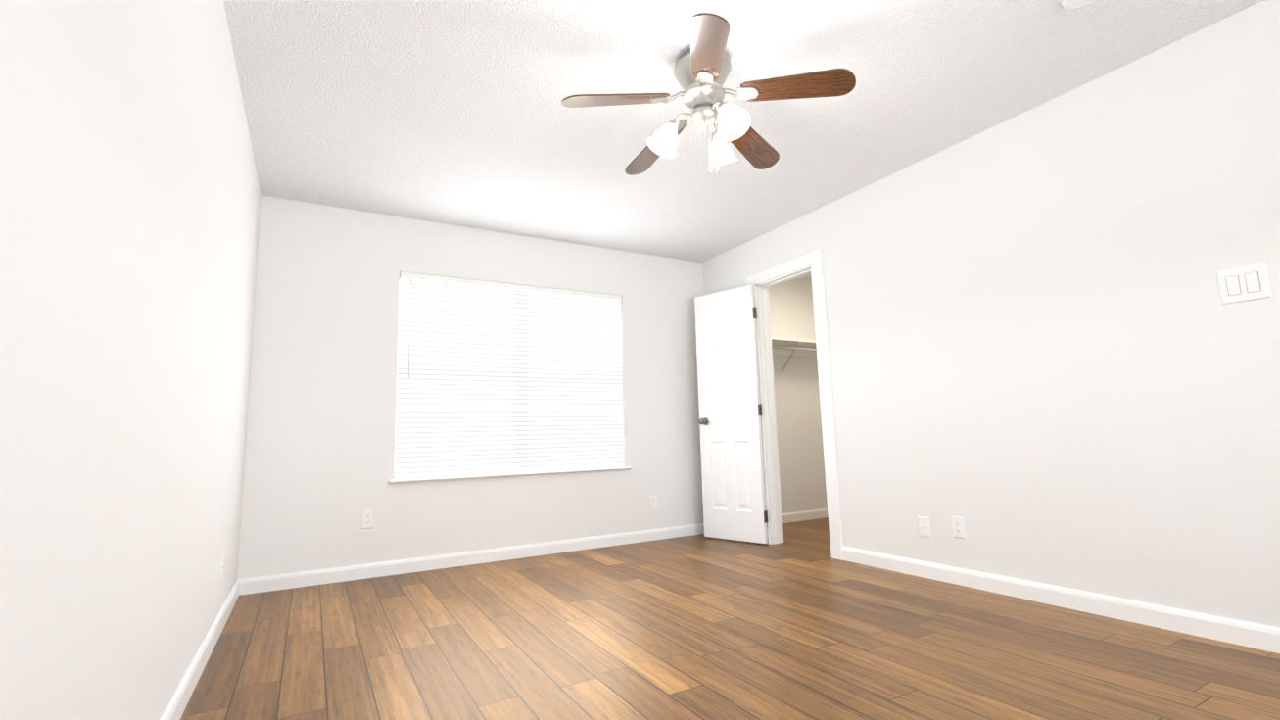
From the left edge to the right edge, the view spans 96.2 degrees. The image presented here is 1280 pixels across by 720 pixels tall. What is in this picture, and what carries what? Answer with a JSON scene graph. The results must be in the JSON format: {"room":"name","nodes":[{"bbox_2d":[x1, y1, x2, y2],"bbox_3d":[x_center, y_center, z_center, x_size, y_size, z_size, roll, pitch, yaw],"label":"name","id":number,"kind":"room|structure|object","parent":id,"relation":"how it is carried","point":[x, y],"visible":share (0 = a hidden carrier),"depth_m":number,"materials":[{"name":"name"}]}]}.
{"room":"empty bedroom","nodes":[
{"label":"empty bedroom","id":0,"kind":"room"},
{"bbox_2d":[0,0,261,719],"bbox_3d":[-1.151,-0.178,1.237,0.120,2.440,5.440,3,-9,-30],"label":"wall","id":1,"kind":"structure","parent":0,"point":[130,197],"depth_m":1.14,"materials":[{"name":"white paint"}]},
{"bbox_2d":[160,578,242,719],"bbox_3d":[-1.060,0.990,1.115,0.014,0.088,5.200,3,-9,-30],"label":"baseboard","id":2,"kind":"structure","parent":1,"relation":"attached to","point":[174,710],"depth_m":2.16,"materials":[{"name":"white wood"}]},
{"bbox_2d":[218,552,225,580],"bbox_3d":[-1.934,0.957,2.663,0.016,0.115,0.070,3,-9,-30],"label":"electrical outlet","id":3,"kind":"object","parent":1,"relation":"attached to","point":[221,565],"visible":1,"depth_m":2.64,"materials":[{"name":"white plastic"}]},
{"bbox_2d":[237,195,827,578],"bbox_3d":[-0.134,0.276,4.846,5.240,2.440,0.120,3,-9,-30],"label":"wall","id":4,"kind":"structure","parent":0,"point":[319,460],"depth_m":3.97,"materials":[{"name":"white paint"}]},
{"bbox_2d":[361,509,374,528],"bbox_3d":[-1.765,1.032,3.721,0.070,0.115,0.009,3,-9,-30],"label":"electrical outlet","id":5,"kind":"object","parent":4,"relation":"attached to","point":[367,516],"visible":1,"depth_m":3.72,"materials":[{"name":"white plastic"}]},
{"bbox_2d":[242,522,704,594],"bbox_3d":[-0.833,1.396,4.198,3.420,0.088,0.014,3,-9,-30],"label":"baseboard","id":6,"kind":"structure","parent":4,"relation":"attached to","point":[270,583],"depth_m":3.93,"materials":[{"name":"white wood"}]},
{"bbox_2d":[388,279,632,482],"bbox_3d":[-0.915,0.139,4.392,1.825,1.455,0.164,3,-9,-30],"label":"window","id":7,"kind":"structure","parent":4,"relation":"in","point":[397,391],"depth_m":4.08,"materials":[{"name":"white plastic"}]},
{"bbox_2d":[393,271,625,478],"bbox_3d":[-0.907,0.125,4.380,1.753,1.427,0.072,3,-9,-30],"label":"window blinds","id":8,"kind":"object","parent":7,"relation":"attached to","point":[496,377],"visible":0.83,"depth_m":4.32,"materials":[{"name":"white plastic"}]},
{"bbox_2d":[649,494,657,509],"bbox_3d":[0.108,1.180,4.774,0.070,0.115,0.009,3,-9,-30],"label":"electrical outlet","id":9,"kind":"object","parent":4,"relation":"attached to","point":[652,502],"visible":1,"depth_m":4.77,"materials":[{"name":"white plastic"}]},
{"bbox_2d":[771,336,816,371],"bbox_3d":[1.459,-0.039,5.563,1.550,0.272,0.300,3,-9,-30],"label":"closet shelf","id":10,"kind":"object","parent":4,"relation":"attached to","point":[792,347],"visible":0.46,"depth_m":5.58,"materials":[{"name":"white"}]},
{"bbox_2d":[782,508,828,522],"bbox_3d":[1.423,1.503,5.477,1.530,0.088,0.014,3,-9,-30],"label":"baseboard","id":11,"kind":"structure","parent":4,"relation":"attached to","point":[788,517],"depth_m":5.57,"materials":[{"name":"white wood"}]},
{"bbox_2d":[180,517,1279,719],"bbox_3d":[1.162,1.188,2.360,5.360,0.100,5.440,3,-9,-30],"label":"floor","id":12,"kind":"structure","parent":0,"point":[799,623],"depth_m":2.28,"materials":[{"name":"brown wood"}]},
{"bbox_2d":[223,0,1263,279],"bbox_3d":[1.091,-1.328,2.696,5.360,0.100,5.440,3,-9,-30],"label":"ceiling","id":13,"kind":"structure","parent":0,"point":[450,112],"depth_m":2.71,"materials":[{"name":"white paint"}]},
{"bbox_2d":[561,12,855,175],"bbox_3d":[0.246,-1.014,2.468,1.154,0.537,1.114,3,-9,-30],"label":"ceiling fan","id":14,"kind":"object","parent":13,"relation":"hanging from","point":[702,69],"visible":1,"depth_m":2.35,"materials":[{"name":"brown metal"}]},
{"bbox_2d":[1058,0,1095,9],"bbox_3d":[1.637,-1.348,2.124,0.144,0.042,0.144,3,-9,-30],"label":"smoke detector","id":15,"kind":"object","parent":13,"relation":"attached to","point":[1071,4],"visible":0.98,"depth_m":2.15,"materials":[{"name":"white plastic"}]},
{"bbox_2d":[702,0,1279,627],"bbox_3d":[1.952,-0.031,2.996,0.120,2.440,5.200,3,-9,-30],"label":"wall","id":16,"kind":"structure","parent":0,"point":[1053,360],"depth_m":2.68,"materials":[{"name":"white paint"}]},
{"bbox_2d":[694,284,768,543],"bbox_3d":[0.732,0.429,4.717,0.594,2.030,0.173,-9,-10,43],"label":"door","id":17,"kind":"structure","parent":16,"relation":"in","point":[732,455],"depth_m":4.69,"materials":[{"name":"white paint"}]},
{"bbox_2d":[746,247,843,560],"bbox_3d":[1.179,0.317,4.331,0.154,2.149,0.808,3,-9,-30],"label":"door frame","id":18,"kind":"structure","parent":16,"relation":"attached to","point":[765,279],"depth_m":4.42,"materials":[{"name":"white wood"}]},
{"bbox_2d":[917,516,930,537],"bbox_3d":[1.641,0.966,3.325,0.016,0.115,0.070,3,-9,-30],"label":"electrical outlet","id":19,"kind":"object","parent":16,"relation":"attached to","point":[924,526],"visible":1,"depth_m":3.32,"materials":[{"name":"white plastic"}]},
{"bbox_2d":[950,516,965,538],"bbox_3d":[1.746,0.917,3.150,0.009,0.115,0.070,3,-9,-30],"label":"electrical outlet","id":20,"kind":"object","parent":16,"relation":"attached to","point":[958,526],"visible":1,"depth_m":3.15,"materials":[{"name":"white plastic"}]},
{"bbox_2d":[841,546,1279,653],"bbox_3d":[2.275,1.041,2.201,0.014,0.088,3.790,3,-9,-30],"label":"baseboard","id":21,"kind":"structure","parent":16,"relation":"attached to","point":[1245,634],"depth_m":2.59,"materials":[{"name":"white wood"}]},
{"bbox_2d":[1216,262,1272,304],"bbox_3d":[2.329,-0.294,2.218,0.012,0.135,0.136,3,-9,-30],"label":"light switch","id":22,"kind":"object","parent":16,"relation":"attached to","point":[1244,283],"visible":1,"depth_m":2.21,"materials":[{"name":"white plastic"}]}
]}

